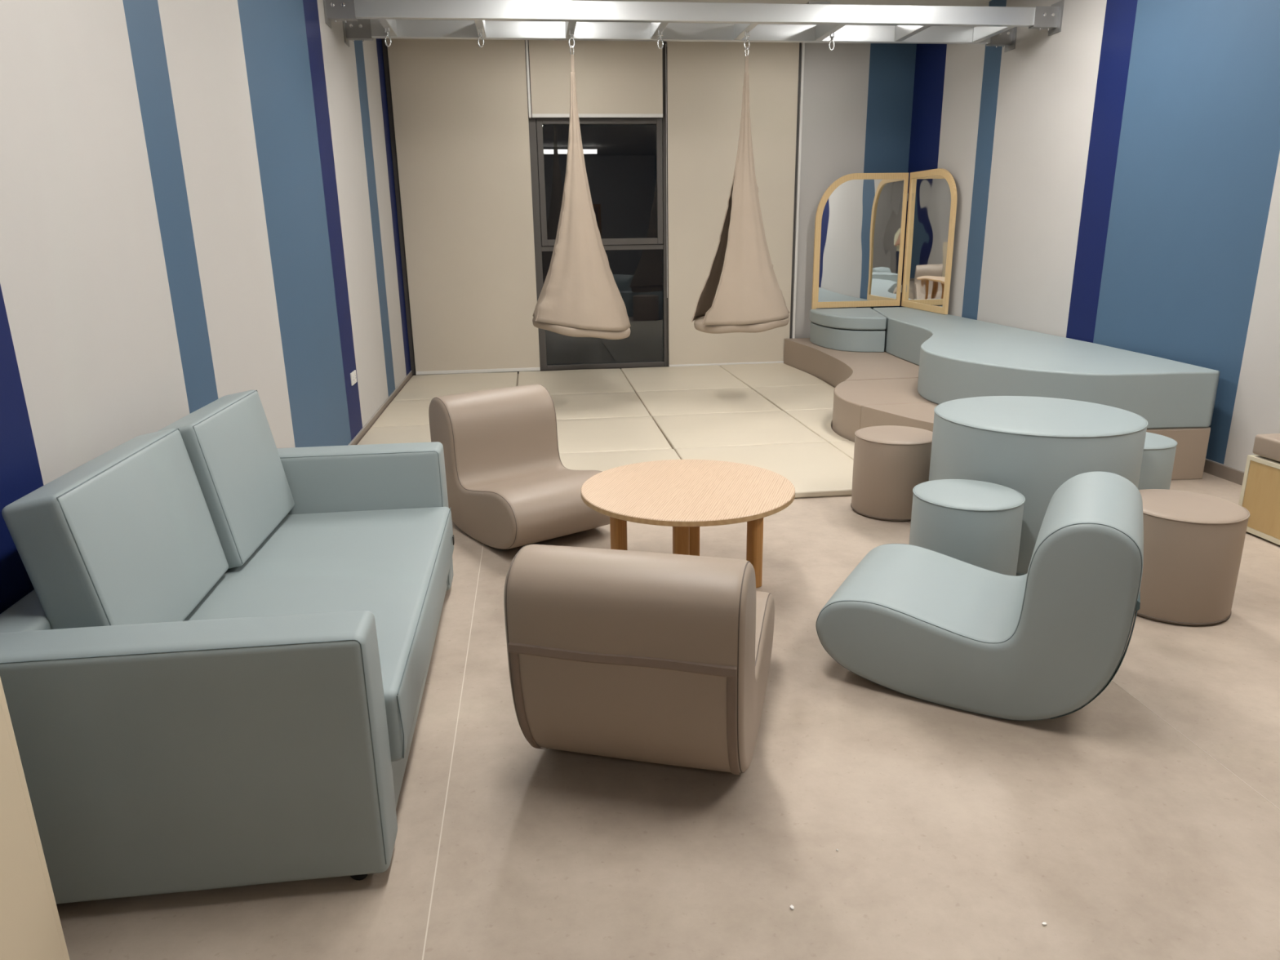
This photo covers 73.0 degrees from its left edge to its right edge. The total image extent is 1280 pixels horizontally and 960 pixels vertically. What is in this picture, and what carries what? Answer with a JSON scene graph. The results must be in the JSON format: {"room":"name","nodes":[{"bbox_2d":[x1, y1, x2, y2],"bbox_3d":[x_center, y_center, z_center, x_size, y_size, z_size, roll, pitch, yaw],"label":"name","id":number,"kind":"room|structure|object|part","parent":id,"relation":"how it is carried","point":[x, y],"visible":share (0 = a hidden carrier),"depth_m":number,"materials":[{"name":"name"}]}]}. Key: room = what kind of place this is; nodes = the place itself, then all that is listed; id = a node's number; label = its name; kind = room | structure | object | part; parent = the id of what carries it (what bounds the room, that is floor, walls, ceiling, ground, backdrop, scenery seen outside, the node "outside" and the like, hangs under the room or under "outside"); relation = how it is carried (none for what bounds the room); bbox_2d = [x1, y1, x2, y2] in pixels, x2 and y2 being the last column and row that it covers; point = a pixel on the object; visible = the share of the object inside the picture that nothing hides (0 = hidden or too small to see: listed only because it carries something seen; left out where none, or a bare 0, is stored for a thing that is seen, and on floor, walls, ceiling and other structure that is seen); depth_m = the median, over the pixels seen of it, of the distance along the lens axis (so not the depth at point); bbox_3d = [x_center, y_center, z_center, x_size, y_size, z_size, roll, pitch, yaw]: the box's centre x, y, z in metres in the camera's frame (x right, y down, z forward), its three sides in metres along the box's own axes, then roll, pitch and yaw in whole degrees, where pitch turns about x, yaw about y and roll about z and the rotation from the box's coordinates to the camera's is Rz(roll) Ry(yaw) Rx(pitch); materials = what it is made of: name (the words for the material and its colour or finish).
{"room":"care facility","nodes":[
{"label":"care facility","id":0,"kind":"room"},
{"bbox_2d":[0,0,411,613],"bbox_3d":[-1.680,-0.748,1.991,0.150,3.380,14.620,-3,16,-7],"label":"wall","id":1,"kind":"structure","parent":0,"point":[198,206],"depth_m":3.35,"materials":[{"name":"paint"}]},
{"bbox_2d":[350,369,356,386],"bbox_3d":[-2.095,-0.748,6.330,0.013,0.090,0.170,-3,16,-7],"label":"wall socket","id":2,"kind":"object","parent":1,"relation":"attached to","point":[353,375],"visible":1,"depth_m":6.30,"materials":[{"name":"white plastic"}]},
{"bbox_2d":[348,370,413,444],"bbox_3d":[-1.568,0.848,2.401,0.012,0.082,14.500,-3,16,-7],"label":"baseboard","id":3,"kind":"structure","parent":1,"relation":"attached to","point":[367,426],"depth_m":7.25,"materials":[{"name":"plastic"}]},
{"bbox_2d":[323,0,1064,52],"bbox_3d":[0.468,-3.474,6.668,5.438,0.298,0.810,-3,16,-7],"label":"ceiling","id":4,"kind":"structure","parent":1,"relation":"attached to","point":[362,20],"depth_m":6.55,"materials":[{"name":"silver metal"}]},
{"bbox_2d":[532,44,631,339],"bbox_3d":[-0.490,-2.235,6.858,0.816,2.203,0.621,-3,16,-7],"label":"swing","id":5,"kind":"object","parent":4,"relation":"hanging from","point":[580,296],"visible":1,"depth_m":6.84,"materials":[{"name":"beige fabric"}]},
{"bbox_2d":[532,317,630,339],"bbox_3d":[-0.482,-1.270,7.140,0.804,0.193,0.611,-3,16,-7],"label":"seat cushion","id":6,"kind":"object","parent":5,"relation":"on","point":[609,328],"depth_m":6.87,"materials":[{"name":"fabric"}]},
{"bbox_2d":[691,46,789,333],"bbox_3d":[0.836,-2.313,7.011,0.797,2.179,0.640,3,17,14],"label":"swing","id":7,"kind":"object","parent":4,"relation":"hanging from","point":[741,291],"visible":1,"depth_m":7.00,"materials":[{"name":"beige fabric"}]},
{"bbox_2d":[693,316,789,333],"bbox_3d":[0.854,-1.334,7.290,0.804,0.142,0.613,-3,16,-7],"label":"seat cushion","id":8,"kind":"object","parent":7,"relation":"on","point":[713,325],"depth_m":7.03,"materials":[{"name":"fabric"}]},
{"bbox_2d":[56,373,1279,959],"bbox_3d":[1.119,0.788,2.792,5.740,0.101,14.620,-3,16,-7],"label":"floor","id":9,"kind":"structure","parent":0,"point":[1141,821],"depth_m":2.25,"materials":[{"name":"plastic"}]},
{"bbox_2d":[0,676,70,959],"bbox_3d":[-1.206,0.649,1.059,0.416,1.200,0.860,-3,16,-7],"label":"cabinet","id":10,"kind":"object","parent":9,"relation":"on","point":[31,928],"visible":1,"depth_m":1.46,"materials":[{"name":"beige laminate"}]},
{"bbox_2d":[0,390,454,903],"bbox_3d":[-1.149,0.292,2.771,0.958,0.932,1.876,-3,16,-7],"label":"sofa","id":11,"kind":"object","parent":9,"relation":"on","point":[214,668],"visible":0.96,"depth_m":2.00,"materials":[{"name":"teal leather"}]},
{"bbox_3d":[-1.549,0.428,2.760,0.136,0.596,1.528,-3,16,-7],"label":"frame","id":12,"kind":"part","parent":11,"relation":"part of","materials":[{"name":"teal leather"}]},
{"bbox_2d":[1,428,228,629],"bbox_3d":[-1.403,0.179,2.403,0.224,0.504,0.755,-3,16,-7],"label":"cushion","id":13,"kind":"object","parent":11,"relation":"on","point":[137,532],"depth_m":2.23,"materials":[{"name":"grey leather"}]},
{"bbox_3d":[-1.061,0.642,1.995,0.922,0.630,0.182,-3,16,-7],"label":"arm","id":14,"kind":"part","parent":11,"relation":"part of"},
{"bbox_2d":[159,390,294,568],"bbox_3d":[-1.456,-0.019,3.090,0.222,0.504,0.657,-3,16,-7],"label":"cushion","id":15,"kind":"object","parent":11,"relation":"on","point":[248,491],"depth_m":2.97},
{"bbox_2d":[183,506,453,761],"bbox_3d":[-1.082,0.427,2.820,0.827,0.228,1.522,-3,16,-7],"label":"seat cushion","id":16,"kind":"object","parent":11,"relation":"on","point":[392,563],"depth_m":2.80,"materials":[{"name":"leather"}]},
{"bbox_3d":[-1.269,0.177,3.611,0.922,0.630,0.182,-3,16,-7],"label":"arm","id":17,"kind":"part","parent":11,"relation":"part of"},
{"bbox_3d":[-1.100,0.608,2.869,0.769,0.170,1.526,-3,16,-7],"label":"seat","id":18,"kind":"part","parent":11,"relation":"part of","materials":[{"name":"leather"}]},
{"bbox_2d":[357,424,431,444],"bbox_3d":[-1.498,-0.275,6.346,1.117,0.053,1.110,-3,16,-7],"label":"floor mat","id":19,"kind":"object","parent":9,"relation":"on","point":[411,433],"visible":0.23,"depth_m":6.50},
{"bbox_2d":[371,399,431,426],"bbox_3d":[-1.638,-0.581,7.412,1.114,0.052,1.112,-3,16,-7],"label":"floor mat","id":20,"kind":"object","parent":9,"relation":"on","point":[399,412],"visible":0.35,"depth_m":7.24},
{"bbox_2d":[392,372,517,400],"bbox_3d":[-1.793,-0.934,8.638,1.118,0.052,1.445,-3,16,-7],"label":"floor mat","id":21,"kind":"object","parent":9,"relation":"on","point":[422,386],"visible":0.62,"depth_m":8.64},
{"bbox_2d":[428,383,609,549],"bbox_3d":[-0.598,-0.079,4.459,0.630,0.688,0.937,-12,20,-34],"label":"rocking chair","id":22,"kind":"object","parent":9,"relation":"on","point":[508,486],"visible":0.85,"depth_m":4.43,"materials":[{"name":"brown leather"}]},
{"bbox_2d":[517,368,635,395],"bbox_3d":[-0.681,-0.988,8.765,1.112,0.052,1.446,-3,16,-7],"label":"floor mat","id":23,"kind":"object","parent":9,"relation":"on","point":[586,380],"visible":0.63,"depth_m":8.72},
{"bbox_2d":[551,391,649,419],"bbox_3d":[-0.528,-0.635,7.539,1.108,0.053,1.113,-3,16,-7],"label":"floor mat","id":24,"kind":"object","parent":9,"relation":"on","point":[617,404],"visible":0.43,"depth_m":7.46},
{"bbox_2d":[556,415,671,453],"bbox_3d":[-0.390,-0.329,6.473,1.109,0.052,1.109,-3,16,-7],"label":"floor mat","id":25,"kind":"object","parent":9,"relation":"on","point":[630,433],"visible":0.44,"depth_m":6.38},
{"bbox_2d":[559,448,680,471],"bbox_3d":[-0.244,-0.018,5.392,1.111,0.052,1.151,-3,16,-7],"label":"floor mat","id":26,"kind":"object","parent":9,"relation":"on","point":[602,461],"visible":0.2,"depth_m":5.74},
{"bbox_2d":[503,544,774,775],"bbox_3d":[0.059,0.434,2.653,0.630,0.688,0.937,3,17,13],"label":"rocking chair","id":27,"kind":"object","parent":9,"relation":"on","point":[660,658],"visible":1,"depth_m":2.21,"materials":[{"name":"brown leather"}]},
{"bbox_2d":[621,364,749,393],"bbox_3d":[0.420,-1.041,8.892,1.098,0.052,1.443,-3,16,-7],"label":"floor mat","id":28,"kind":"object","parent":9,"relation":"on","point":[713,376],"visible":0.72,"depth_m":8.76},
{"bbox_2d":[580,459,795,587],"bbox_3d":[0.199,0.256,3.634,0.878,0.478,0.878,-3,16,-7],"label":"coffee table","id":29,"kind":"object","parent":9,"relation":"on","point":[686,495],"visible":0.91,"depth_m":3.51,"materials":[{"name":"brown wood"}]},
{"bbox_3d":[-0.086,0.293,3.565,0.060,0.453,0.060,-12,19,-33],"label":"leg","id":30,"kind":"part","parent":29,"relation":"part of","materials":[{"name":"brown wood"}]},
{"bbox_3d":[0.160,0.345,3.372,0.060,0.453,0.060,-4,16,-11],"label":"leg","id":31,"kind":"part","parent":29,"relation":"part of","materials":[{"name":"brown wood"}]},
{"bbox_3d":[0.238,0.190,3.904,0.060,0.453,0.060,-4,16,-11],"label":"leg","id":32,"kind":"part","parent":29,"relation":"part of","materials":[{"name":"brown wood"}]},
{"bbox_3d":[0.493,0.242,3.713,0.060,0.453,0.060,-12,19,-33],"label":"leg","id":33,"kind":"part","parent":29,"relation":"part of","materials":[{"name":"brown wood"}]},
{"bbox_2d":[635,387,781,417],"bbox_3d":[0.574,-0.689,7.665,1.101,0.052,1.116,-3,16,-7],"label":"floor mat","id":34,"kind":"object","parent":9,"relation":"on","point":[664,402],"visible":0.81,"depth_m":7.58,"materials":[{"name":"beige fabric"}]},
{"bbox_2d":[652,410,826,450],"bbox_3d":[0.715,-0.382,6.600,1.101,0.051,1.111,-3,16,-7],"label":"floor mat","id":35,"kind":"object","parent":9,"relation":"on","point":[773,427],"visible":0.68,"depth_m":6.51,"materials":[{"name":"beige fabric"}]},
{"bbox_2d":[675,441,853,497],"bbox_3d":[0.856,-0.071,5.518,1.099,0.052,1.149,-3,16,-7],"label":"floor mat","id":36,"kind":"object","parent":9,"relation":"on","point":[815,469],"visible":0.46,"depth_m":5.60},
{"bbox_2d":[720,362,828,387],"bbox_3d":[1.363,-1.086,9.000,0.789,0.039,1.442,-3,16,-7],"label":"floor mat","id":37,"kind":"object","parent":9,"relation":"on","point":[758,375],"visible":0.8,"depth_m":8.89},
{"bbox_2d":[751,384,835,411],"bbox_3d":[1.513,-0.734,7.773,0.774,0.039,1.112,-3,16,-7],"label":"floor mat","id":38,"kind":"object","parent":9,"relation":"on","point":[820,396],"visible":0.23,"depth_m":7.77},
{"bbox_2d":[784,408,848,442],"bbox_3d":[1.538,-0.422,6.694,0.547,0.039,1.107,-3,16,-7],"label":"floor mat","id":39,"kind":"object","parent":9,"relation":"on","point":[820,421],"visible":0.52,"depth_m":6.77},
{"bbox_2d":[828,440,854,460],"bbox_3d":[1.621,-0.108,5.605,0.434,0.039,1.147,-3,16,-7],"label":"floor mat","id":40,"kind":"object","parent":9,"relation":"on","point":[847,447],"visible":0.2,"depth_m":5.96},
{"bbox_2d":[783,337,919,387],"bbox_3d":[2.292,-1.075,8.426,1.621,0.308,2.758,-3,16,-7],"label":"step","id":41,"kind":"structure","parent":9,"relation":"on","point":[833,367],"depth_m":8.23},
{"bbox_2d":[809,307,886,351],"bbox_3d":[2.214,-1.551,8.904,0.726,0.341,1.047,-3,16,-7],"label":"padded seat","id":42,"kind":"object","parent":41,"relation":"on","point":[851,329],"visible":1,"depth_m":8.56,"materials":[{"name":"leather"}]},
{"bbox_2d":[809,307,886,329],"bbox_3d":[2.212,-1.655,8.874,0.725,0.124,1.047,-3,16,-7],"label":"cushion","id":43,"kind":"object","parent":42,"relation":"on","point":[851,318],"depth_m":8.62,"materials":[{"name":"teal leather"}]},
{"bbox_2d":[811,168,957,314],"bbox_3d":[2.441,-2.250,8.817,1.046,1.722,1.051,-3,16,-7],"label":"mirror","id":44,"kind":"object","parent":41,"relation":"on","point":[859,240],"visible":0.98,"depth_m":9.17,"materials":[{"name":"brown wood"}]},
{"bbox_3d":[2.350,-2.389,9.301,0.990,1.722,0.030,-3,16,-7],"label":"frame","id":45,"kind":"part","parent":44,"relation":"part of","materials":[{"name":"beige wood"}]},
{"bbox_3d":[2.938,-2.434,8.812,0.030,1.381,1.020,-3,16,-7],"label":"frame","id":46,"kind":"part","parent":44,"relation":"part of","materials":[{"name":"brown wood"}]},
{"bbox_2d":[831,377,932,442],"bbox_3d":[2.380,-0.551,6.611,1.911,0.308,1.006,-3,16,-7],"label":"step","id":47,"kind":"structure","parent":9,"relation":"on","point":[849,396],"depth_m":6.33,"materials":[{"name":"brown leather"}]},
{"bbox_2d":[872,306,1219,429],"bbox_3d":[2.560,-1.070,7.229,1.363,0.339,4.550,-3,16,-7],"label":"platform","id":48,"kind":"object","parent":47,"relation":"on","point":[957,357],"visible":0.81,"depth_m":5.54,"materials":[{"name":"teal leather"}]},
{"bbox_2d":[850,425,933,521],"bbox_3d":[1.379,-0.046,4.698,0.436,0.431,0.436,-9,18,-26],"label":"stool","id":49,"kind":"object","parent":9,"relation":"on","point":[889,461],"visible":0.77,"depth_m":4.53,"materials":[{"name":"brown leather"}]},
{"bbox_2d":[909,479,1025,575],"bbox_3d":[1.369,0.255,3.659,0.440,0.431,0.440,8,19,29],"label":"stool","id":50,"kind":"object","parent":9,"relation":"on","point":[979,523],"visible":0.59,"depth_m":3.47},
{"bbox_2d":[815,471,1143,720],"bbox_3d":[1.150,0.333,2.945,0.937,0.688,0.630,8,18,28],"label":"rocking chair","id":51,"kind":"object","parent":9,"relation":"on","point":[1044,642],"visible":1,"depth_m":2.70,"materials":[{"name":"leather"}]},
{"bbox_2d":[860,402,1210,479],"bbox_3d":[2.522,-0.264,5.612,1.853,0.308,1.083,-3,16,-7],"label":"step","id":52,"kind":"structure","parent":9,"relation":"on","point":[1191,450],"depth_m":5.22,"materials":[{"name":"brown leather"}]},
{"bbox_2d":[928,395,1148,575],"bbox_3d":[1.859,-0.004,4.133,0.910,0.651,0.910,-11,19,-30],"label":"table","id":53,"kind":"object","parent":9,"relation":"on","point":[1028,446],"visible":0.65,"depth_m":3.77,"materials":[{"name":"grey leather"}]},
{"bbox_2d":[1137,431,1177,489],"bbox_3d":[2.533,-0.016,4.535,0.436,0.431,0.436,-13,20,-36],"label":"stool","id":54,"kind":"object","parent":9,"relation":"on","point":[1159,451],"visible":0.29,"depth_m":4.32,"materials":[{"name":"leather"}]},
{"bbox_2d":[1134,488,1250,625],"bbox_3d":[2.148,0.297,3.473,0.440,0.431,0.440,9,19,31],"label":"stool","id":55,"kind":"object","parent":9,"relation":"on","point":[1193,542],"visible":0.73,"depth_m":3.30,"materials":[{"name":"brown leather"}]},
{"bbox_2d":[1238,454,1279,545],"bbox_3d":[3.412,0.258,3.629,0.621,0.384,1.545,-3,16,-7],"label":"storage bench","id":56,"kind":"object","parent":9,"relation":"on","point":[1260,495],"visible":0.8,"depth_m":4.20,"materials":[{"name":"brown wood"}]},
{"bbox_2d":[1252,433,1279,462],"bbox_3d":[3.408,0.016,3.559,0.621,0.112,1.529,-3,16,-7],"label":"bench cushion","id":57,"kind":"object","parent":56,"relation":"on","point":[1268,446],"visible":1,"depth_m":4.17,"materials":[{"name":"brown leather"}]},
{"bbox_2d":[581,0,991,6],"bbox_3d":[1.068,-2.554,1.825,5.740,0.100,14.620,-3,16,-7],"label":"ceiling","id":58,"kind":"structure","parent":0,"point":[912,2],"depth_m":7.54,"materials":[{"name":"paint"}]},
{"bbox_2d":[805,1,830,4],"bbox_3d":[1.533,-4.183,7.717,0.190,0.060,0.430,-3,16,-7],"label":"ceiling light","id":59,"kind":"object","parent":58,"relation":"attached to","point":[808,2],"visible":0.13,"depth_m":7.51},
{"bbox_2d":[795,42,916,337],"bbox_3d":[0.205,-2.871,9.224,5.440,3.380,0.120,-3,16,-7],"label":"wall","id":60,"kind":"structure","parent":0,"point":[857,106],"depth_m":9.17,"materials":[{"name":"paint"}]},
{"bbox_2d":[381,38,804,375],"bbox_3d":[-0.390,-2.811,9.114,4.230,3.345,0.156,-3,16,-7],"label":"window","id":61,"kind":"structure","parent":60,"relation":"in","point":[625,157],"depth_m":9.12,"materials":[{"name":"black glass"}]},
{"bbox_2d":[386,38,540,374],"bbox_3d":[-1.772,-2.746,8.915,1.325,3.289,0.070,-3,16,-7],"label":"roller blind","id":62,"kind":"object","parent":61,"relation":"attached to","point":[460,107],"visible":0.98,"depth_m":8.86,"materials":[{"name":"fabric"}]},
{"bbox_2d":[528,40,662,117],"bbox_3d":[-0.435,-4.042,8.715,1.332,0.729,0.070,-3,16,-7],"label":"roller blind","id":63,"kind":"object","parent":61,"relation":"attached to","point":[614,78],"visible":0.95,"depth_m":8.69,"materials":[{"name":"fabric"}]},
{"bbox_3d":[-0.417,-3.738,8.874,1.300,0.060,0.080,-3,16,-7],"label":"sash rail","id":64,"kind":"part","parent":61,"relation":"part of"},
{"bbox_3d":[-0.405,-3.103,9.036,1.292,1.251,0.062,-3,16,-7],"label":"sash","id":65,"kind":"part","parent":61,"relation":"part of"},
{"bbox_3d":[-0.406,-3.109,9.038,1.172,1.131,0.006,-3,16,-7],"label":"glass pane","id":66,"kind":"part","parent":61,"relation":"part of","materials":[{"name":"black glass"}]},
{"bbox_3d":[-0.389,-1.877,9.421,1.300,1.210,0.006,-3,16,-7],"label":"glass pane","id":67,"kind":"part","parent":61,"relation":"part of","materials":[{"name":"black glass"}]},
{"bbox_3d":[-0.379,-1.270,9.588,1.300,0.050,0.080,-3,16,-7],"label":"rail","id":68,"kind":"part","parent":61,"relation":"part of","materials":[{"name":"black metal"}]},
{"bbox_2d":[665,41,799,366],"bbox_3d":[0.964,-2.869,9.232,1.380,3.309,0.070,-3,16,-7],"label":"roller blind","id":69,"kind":"object","parent":61,"relation":"attached to","point":[705,79],"visible":0.66,"depth_m":9.08,"materials":[{"name":"fabric"}]},
{"bbox_3d":[0.287,-3.181,9.040,0.022,2.505,0.005,-3,16,-7],"label":"pull chain","id":70,"kind":"part","parent":69,"relation":"part of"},
{"bbox_2d":[898,0,1279,471],"bbox_3d":[3.867,-1.018,2.626,0.150,3.380,14.620,-3,16,-7],"label":"wall","id":71,"kind":"structure","parent":0,"point":[1115,172],"depth_m":5.94,"materials":[{"name":"paint"}]},
{"bbox_2d":[1203,458,1244,484],"bbox_3d":[3.818,0.587,3.018,0.012,0.082,14.500,-3,16,-7],"label":"baseboard","id":72,"kind":"structure","parent":71,"relation":"attached to","point":[1234,475],"depth_m":5.22,"materials":[{"name":"plastic"}]}
]}

